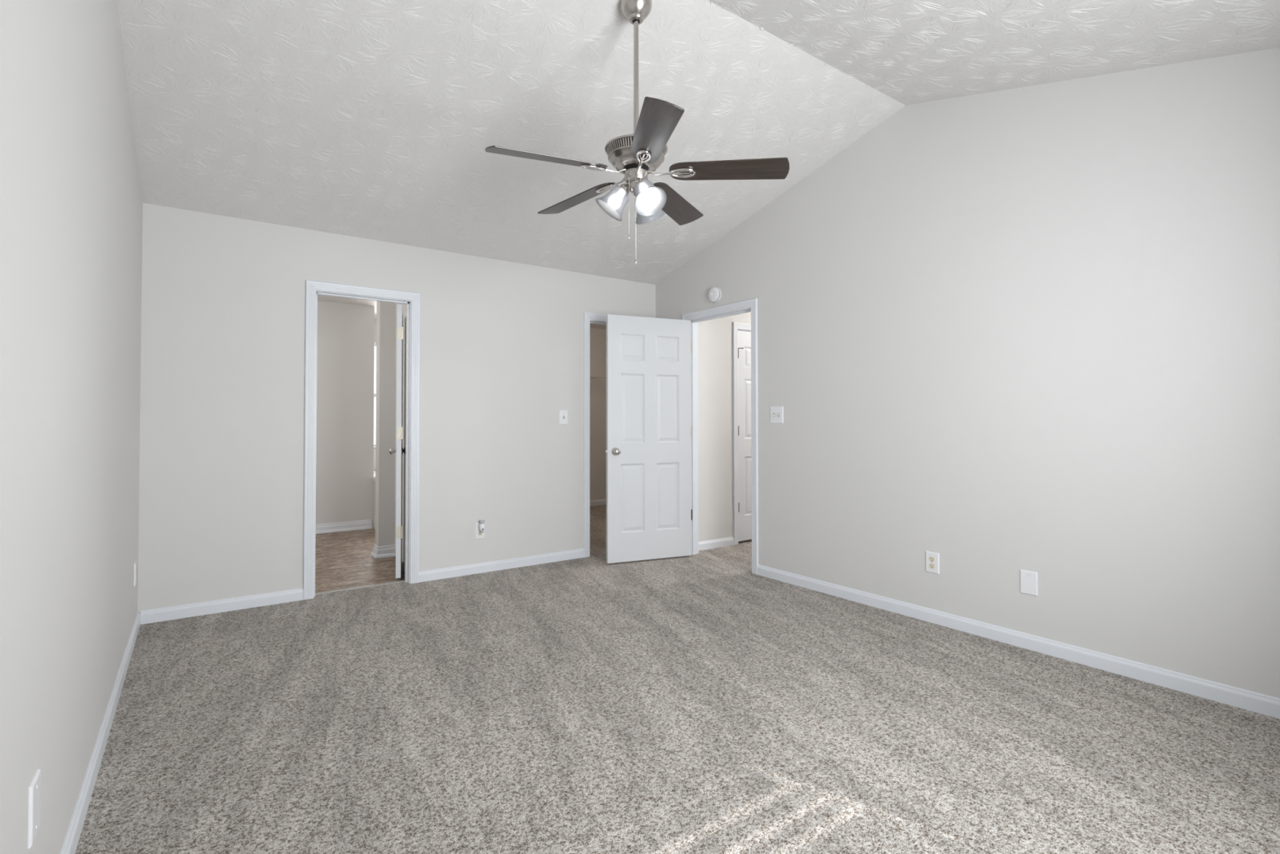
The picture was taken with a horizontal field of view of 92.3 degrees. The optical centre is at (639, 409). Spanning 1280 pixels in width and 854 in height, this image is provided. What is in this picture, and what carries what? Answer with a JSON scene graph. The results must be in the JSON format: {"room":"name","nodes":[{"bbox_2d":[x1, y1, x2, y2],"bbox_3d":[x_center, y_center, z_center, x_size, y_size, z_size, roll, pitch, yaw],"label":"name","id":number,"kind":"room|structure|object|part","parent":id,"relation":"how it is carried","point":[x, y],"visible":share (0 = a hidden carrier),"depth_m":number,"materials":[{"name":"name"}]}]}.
{"room":"empty bedroom","nodes":[
{"label":"empty bedroom","id":0,"kind":"room"},
{"bbox_2d":[0,0,142,853],"bbox_3d":[-1.426,-0.348,1.422,0.115,3.133,5.193,1,-1,-36],"label":"wall","id":1,"kind":"structure","parent":0,"point":[71,202],"depth_m":1.52,"materials":[{"name":"beige paint"}]},
{"bbox_2d":[27,768,40,848],"bbox_3d":[-1.269,0.835,1.290,0.007,0.124,0.082,1,-1,-36],"label":"blank wall plate","id":2,"kind":"object","parent":1,"relation":"attached to","point":[34,788],"visible":1,"depth_m":1.27,"materials":[{"name":"white plastic"}]},
{"bbox_2d":[60,611,140,853],"bbox_3d":[-1.405,1.162,1.481,0.014,0.076,5.078,1,-1,-36],"label":"baseboard","id":3,"kind":"structure","parent":1,"relation":"attached to","point":[70,843],"depth_m":2.05,"materials":[{"name":"white paint"}]},
{"bbox_2d":[133,560,136,586],"bbox_3d":[-2.744,0.890,3.345,0.008,0.122,0.080,1,-1,-36],"label":"wall outlet","id":4,"kind":"object","parent":1,"relation":"attached to","point":[135,563],"visible":1,"depth_m":3.31,"materials":[{"name":"white plastic"}]},
{"bbox_2d":[315,300,374,528],"bbox_3d":[-4.069,0.069,6.398,2.253,2.470,0.859,1,-1,-36],"label":"wall","id":5,"kind":"structure","parent":0,"point":[344,441],"depth_m":6.54,"materials":[{"name":"beige paint"}]},
{"bbox_2d":[315,519,372,533],"bbox_3d":[-3.814,1.229,6.014,2.240,0.098,0.030,1,-1,-36],"label":"baseboard","id":6,"kind":"structure","parent":5,"relation":"attached to","point":[361,524],"depth_m":6.50,"materials":[{"name":"white paint"}]},
{"bbox_2d":[373,318,376,471],"bbox_3d":[-3.053,0.091,7.727,0.947,2.470,0.115,1,-1,-36],"label":"bathroom window","id":7,"kind":"structure","parent":5,"relation":"in","point":[375,340],"depth_m":7.53,"materials":[{"name":"beige paint"}]},
{"bbox_2d":[373,342,376,447],"bbox_3d":[-3.019,-0.180,7.655,0.800,1.290,0.040,1,-1,-36],"label":"window blind","id":8,"kind":"object","parent":7,"relation":"attached to","point":[375,343],"visible":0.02,"depth_m":7.49,"materials":[{"name":"white"}]},
{"bbox_2d":[317,294,376,318],"bbox_3d":[-2.971,-1.198,5.701,3.200,0.100,3.307,1,-1,-36],"label":"ceiling","id":9,"kind":"structure","parent":0,"point":[322,298],"depth_m":6.42,"materials":[{"name":"white paint"}]},
{"bbox_2d":[375,301,395,546],"bbox_3d":[-1.758,0.055,5.668,1.245,2.470,0.120,1,-1,-36],"label":"wall","id":10,"kind":"structure","parent":0,"point":[385,311],"depth_m":5.29,"materials":[{"name":"beige paint"}]},
{"bbox_2d":[370,544,395,559],"bbox_3d":[-1.770,1.221,5.640,1.275,0.098,0.180,1,-1,-36],"label":"baseboard","id":11,"kind":"structure","parent":10,"relation":"attached to","point":[387,551],"depth_m":5.26,"materials":[{"name":"white paint"}]},
{"bbox_2d":[137,203,655,613],"bbox_3d":[-1.453,0.028,4.663,3.857,2.490,0.115,1,-1,-36],"label":"wall","id":12,"kind":"structure","parent":0,"point":[223,358],"depth_m":4.02,"materials":[{"name":"beige paint"}]},
{"bbox_2d":[140,587,303,624],"bbox_3d":[-2.540,1.202,3.783,0.828,0.076,0.014,1,-1,-36],"label":"baseboard","id":13,"kind":"structure","parent":12,"relation":"attached to","point":[152,615],"depth_m":3.75,"materials":[{"name":"white paint"}]},
{"bbox_2d":[302,280,420,599],"bbox_3d":[-1.938,0.197,4.302,0.739,2.100,0.132,1,-1,-36],"label":"door frame","id":14,"kind":"structure","parent":12,"relation":"attached to","point":[313,288],"depth_m":4.30,"materials":[{"name":"white paint"}]},
{"bbox_2d":[475,522,484,539],"bbox_3d":[-1.231,0.932,4.731,0.078,0.122,0.008,1,-1,-36],"label":"wall outlet","id":15,"kind":"object","parent":12,"relation":"attached to","point":[478,535],"visible":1,"depth_m":4.72,"materials":[{"name":"white plastic"}]},
{"bbox_2d":[479,520,484,533],"bbox_3d":[-1.211,0.896,4.715,0.042,0.096,0.042,1,-1,-36],"label":"plug","id":16,"kind":"object","parent":15,"relation":"in","point":[482,526],"visible":1,"depth_m":4.70,"materials":[{"name":"white plastic"}]},
{"bbox_2d":[418,548,584,582],"bbox_3d":[-1.043,1.218,4.858,1.382,0.076,0.014,1,-1,-36],"label":"baseboard","id":17,"kind":"structure","parent":12,"relation":"attached to","point":[476,568],"depth_m":4.80,"materials":[{"name":"white paint"}]},
{"bbox_2d":[559,409,567,424],"bbox_3d":[-0.638,0.064,5.164,0.079,0.122,0.020,1,-1,-36],"label":"light switch","id":18,"kind":"object","parent":12,"relation":"attached to","point":[562,413],"visible":1,"depth_m":5.16,"materials":[{"name":"white plastic"}]},
{"bbox_2d":[583,312,606,557],"bbox_3d":[-0.215,0.217,5.539,0.739,2.100,0.132,1,-1,-36],"label":"door frame","id":19,"kind":"structure","parent":12,"relation":"attached to","point":[593,318],"depth_m":5.29,"materials":[{"name":"white paint"}]},
{"bbox_2d":[395,302,406,562],"bbox_3d":[-1.825,0.044,5.007,0.100,2.470,0.877,1,-1,-36],"label":"wall","id":20,"kind":"structure","parent":0,"point":[404,306],"depth_m":5.12,"materials":[{"name":"beige paint"}]},
{"bbox_2d":[389,303,405,577],"bbox_3d":[-1.864,0.232,4.791,0.127,2.008,0.611,0,-1,-27],"label":"door","id":21,"kind":"structure","parent":20,"relation":"in","point":[399,450],"depth_m":4.51,"materials":[{"name":"white paint"}]},
{"bbox_3d":[-2.002,0.334,4.993,0.064,0.064,0.064,0,-1,-20],"label":"knob","id":22,"kind":"part","parent":21,"relation":"part of","materials":[{"name":"silver metal"}]},
{"bbox_2d":[590,327,606,500],"bbox_3d":[-1.198,0.091,8.111,2.285,2.480,0.115,1,-1,-36],"label":"wall","id":23,"kind":"structure","parent":0,"point":[597,336],"depth_m":8.48,"materials":[{"name":"beige paint"}]},
{"bbox_2d":[590,376,605,379],"bbox_3d":[-0.917,-0.286,8.051,0.996,0.320,0.316,1,-1,-36],"label":"wire shelf","id":24,"kind":"object","parent":23,"relation":"attached to","point":[591,377],"visible":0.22,"depth_m":8.18,"materials":[{"name":"white metal"}]},
{"bbox_2d":[590,498,606,506],"bbox_3d":[-1.159,1.272,8.039,2.285,0.076,0.014,1,-1,-36],"label":"baseboard","id":25,"kind":"structure","parent":23,"relation":"attached to","point":[597,502],"depth_m":8.46,"materials":[{"name":"white paint"}]},
{"bbox_2d":[590,323,606,328],"bbox_3d":[-0.426,-1.198,7.055,2.285,0.100,2.537,1,-1,-36],"label":"ceiling","id":26,"kind":"structure","parent":0,"point":[592,326],"depth_m":8.29,"materials":[{"name":"white paint"}]},
{"bbox_2d":[75,504,1279,853],"bbox_3d":[-0.162,1.297,4.407,6.300,0.102,8.615,1,-1,-36],"label":"floor","id":27,"kind":"structure","parent":0,"point":[691,704],"depth_m":2.31,"materials":[{"name":"carpet"}]},
{"bbox_2d":[315,579,404,595],"bbox_3d":[-1.958,1.244,4.314,0.609,0.008,0.024,1,-1,-36],"label":"threshold","id":28,"kind":"object","parent":27,"relation":"on","point":[343,589],"visible":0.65,"depth_m":4.30,"materials":[{"name":"silver metal"}]},
{"bbox_2d":[372,470,375,528],"bbox_3d":[-2.727,1.016,7.243,0.945,0.557,1.005,1,-1,-36],"label":"bathtub","id":29,"kind":"object","parent":27,"relation":"on","point":[374,471],"visible":0.02,"depth_m":6.65,"materials":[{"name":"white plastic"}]},
{"bbox_2d":[116,0,1279,284],"bbox_3d":[0.106,-1.559,2.614,3.972,0.853,5.308,1,-1,-36],"label":"ceiling","id":30,"kind":"structure","parent":0,"point":[369,119],"depth_m":3.13,"materials":[{"name":"white paint"}]},
{"bbox_2d":[484,0,789,263],"bbox_3d":[-0.051,-1.241,2.736,1.263,1.210,1.265,1,-1,-36],"label":"ceiling fan","id":31,"kind":"object","parent":30,"relation":"hanging from","point":[637,155],"visible":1,"depth_m":2.67,"materials":[{"name":"grey wood"}]},
{"bbox_3d":[-0.381,-1.038,2.549,0.515,0.052,0.138,0,-1,-28],"label":"fan blade","id":32,"kind":"part","parent":31,"relation":"part of","materials":[{"name":"brown wood"}]},
{"bbox_3d":[-0.308,-1.030,3.011,0.138,0.052,0.515,1,-1,-44],"label":"fan blade","id":33,"kind":"part","parent":31,"relation":"part of","materials":[{"name":"brown wood"}]},
{"bbox_3d":[-0.129,-0.916,2.730,0.147,0.150,0.141,1,-1,-36],"label":"lamp shade","id":34,"kind":"part","parent":31,"relation":"part of","materials":[{"name":"white glass"}]},
{"bbox_3d":[-0.048,-0.891,2.686,0.003,0.248,0.002,1,-1,-36],"label":"pull chain","id":35,"kind":"part","parent":31,"relation":"part of","materials":[{"name":"white metal"}]},
{"bbox_3d":[-0.017,-1.092,2.729,0.251,0.053,0.251,1,-1,-36],"label":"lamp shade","id":36,"kind":"part","parent":31,"relation":"part of","materials":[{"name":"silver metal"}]},
{"bbox_3d":[0.026,-0.935,2.651,0.053,0.081,0.072,1,-1,-36],"label":"light bulb","id":37,"kind":"part","parent":31,"relation":"part of","materials":[{"name":"white glass"}]},
{"bbox_3d":[0.033,-0.915,2.824,0.149,0.150,0.140,1,-1,-36],"label":"lamp shade","id":38,"kind":"part","parent":31,"relation":"part of","materials":[{"name":"white glass"}]},
{"bbox_3d":[0.035,-0.918,2.634,0.145,0.150,0.150,1,-1,-36],"label":"lamp shade","id":39,"kind":"part","parent":31,"relation":"part of","materials":[{"name":"white glass"}]},
{"bbox_3d":[0.052,-1.042,2.329,0.138,0.052,0.515,0,-1,-8],"label":"fan blade","id":40,"kind":"part","parent":31,"relation":"part of","materials":[{"name":"brown wood"}]},
{"bbox_3d":[0.172,-1.029,3.087,0.138,0.052,0.515,-1,-1,26],"label":"fan blade","id":41,"kind":"part","parent":31,"relation":"part of","materials":[{"name":"brown wood"}]},
{"bbox_3d":[0.383,-1.037,2.660,0.515,0.052,0.138,0,-1,8],"label":"fan blade","id":42,"kind":"part","parent":31,"relation":"part of","materials":[{"name":"brown wood"}]},
{"bbox_2d":[697,311,751,542],"bbox_3d":[1.244,0.051,6.140,2.017,2.490,0.115,1,-1,-36],"label":"wall","id":43,"kind":"structure","parent":0,"point":[715,368],"depth_m":5.68,"materials":[{"name":"beige paint"}]},
{"bbox_2d":[698,536,734,551],"bbox_3d":[0.672,1.230,5.630,0.515,0.076,0.014,1,-1,-36],"label":"baseboard","id":44,"kind":"structure","parent":43,"relation":"attached to","point":[728,541],"depth_m":5.65,"materials":[{"name":"white paint"}]},
{"bbox_2d":[732,321,751,544],"bbox_3d":[1.149,0.224,6.058,0.740,2.100,0.132,1,-1,-36],"label":"door frame","id":45,"kind":"structure","parent":43,"relation":"attached to","point":[735,326],"depth_m":5.81,"materials":[{"name":"white paint"}]},
{"bbox_2d":[737,329,751,541],"bbox_3d":[1.181,0.247,6.006,0.613,2.008,0.098,1,-1,-36],"label":"door","id":46,"kind":"structure","parent":43,"relation":"in","point":[744,446],"depth_m":5.90,"materials":[{"name":"white paint"}]},
{"bbox_2d":[655,47,1279,698],"bbox_3d":[1.674,-0.312,3.718,0.115,3.133,5.308,1,-1,-36],"label":"wall","id":47,"kind":"structure","parent":0,"point":[1036,328],"depth_m":3.10,"materials":[{"name":"beige paint"}]},
{"bbox_2d":[605,314,691,563],"bbox_3d":[0.089,0.236,5.136,0.780,2.022,0.163,0,-1,-19],"label":"door","id":48,"kind":"structure","parent":47,"relation":"in","point":[648,451],"depth_m":5.14,"materials":[{"name":"white paint"}]},
{"bbox_3d":[-0.189,0.340,4.989,0.064,0.064,0.064,0,-1,-23],"label":"knob","id":49,"kind":"part","parent":48,"relation":"part of","materials":[{"name":"silver metal"}]},
{"bbox_2d":[708,287,721,302],"bbox_3d":[0.612,-0.949,5.063,0.054,0.120,0.120,1,-1,-36],"label":"smoke detector","id":50,"kind":"object","parent":47,"relation":"attached to","point":[714,293],"visible":1,"depth_m":5.04,"materials":[{"name":"white plastic"}]},
{"bbox_3d":[0.628,-0.949,5.075,0.014,0.120,0.120,1,-1,-36],"label":"mounting plate","id":51,"kind":"part","parent":50,"relation":"part of","materials":[{"name":"white plastic"}]},
{"bbox_2d":[681,297,758,574],"bbox_3d":[0.681,0.206,5.078,0.132,2.105,0.886,1,-1,-36],"label":"door frame","id":52,"kind":"structure","parent":47,"relation":"attached to","point":[748,305],"depth_m":5.00,"materials":[{"name":"white paint"}]},
{"bbox_2d":[769,406,783,422],"bbox_3d":[1.002,0.038,4.533,0.020,0.124,0.124,1,-1,-36],"label":"light switch","id":53,"kind":"object","parent":47,"relation":"attached to","point":[776,413],"visible":1,"depth_m":4.53,"materials":[{"name":"white plastic"}]},
{"bbox_2d":[925,551,939,573],"bbox_3d":[1.694,0.886,3.565,0.008,0.120,0.080,1,-1,-36],"label":"wall outlet","id":54,"kind":"object","parent":47,"relation":"attached to","point":[932,559],"visible":1,"depth_m":3.56,"materials":[{"name":"white plastic"}]},
{"bbox_2d":[928,563,934,568],"bbox_3d":[1.693,0.906,3.564,0.004,0.028,0.034,1,-1,-36],"label":"receptacle","id":55,"kind":"object","parent":54,"relation":"attached to","point":[931,566],"depth_m":3.56,"materials":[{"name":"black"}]},
{"bbox_2d":[928,556,934,561],"bbox_3d":[1.693,0.867,3.564,0.004,0.028,0.034,1,-1,-36],"label":"receptacle","id":56,"kind":"object","parent":54,"relation":"attached to","point":[931,558],"depth_m":3.56,"materials":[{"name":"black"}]},
{"bbox_2d":[757,564,1279,719],"bbox_3d":[1.999,1.187,3.131,0.014,0.076,3.787,1,-1,-36],"label":"baseboard","id":57,"kind":"structure","parent":47,"relation":"attached to","point":[1262,704],"depth_m":3.03,"materials":[{"name":"white paint"}]},
{"bbox_2d":[1019,568,1037,595],"bbox_3d":[1.992,0.887,3.152,0.007,0.120,0.081,1,-1,-36],"label":"blank wall plate","id":58,"kind":"object","parent":47,"relation":"attached to","point":[1028,580],"visible":1,"depth_m":3.15,"materials":[{"name":"white plastic"}]}
]}

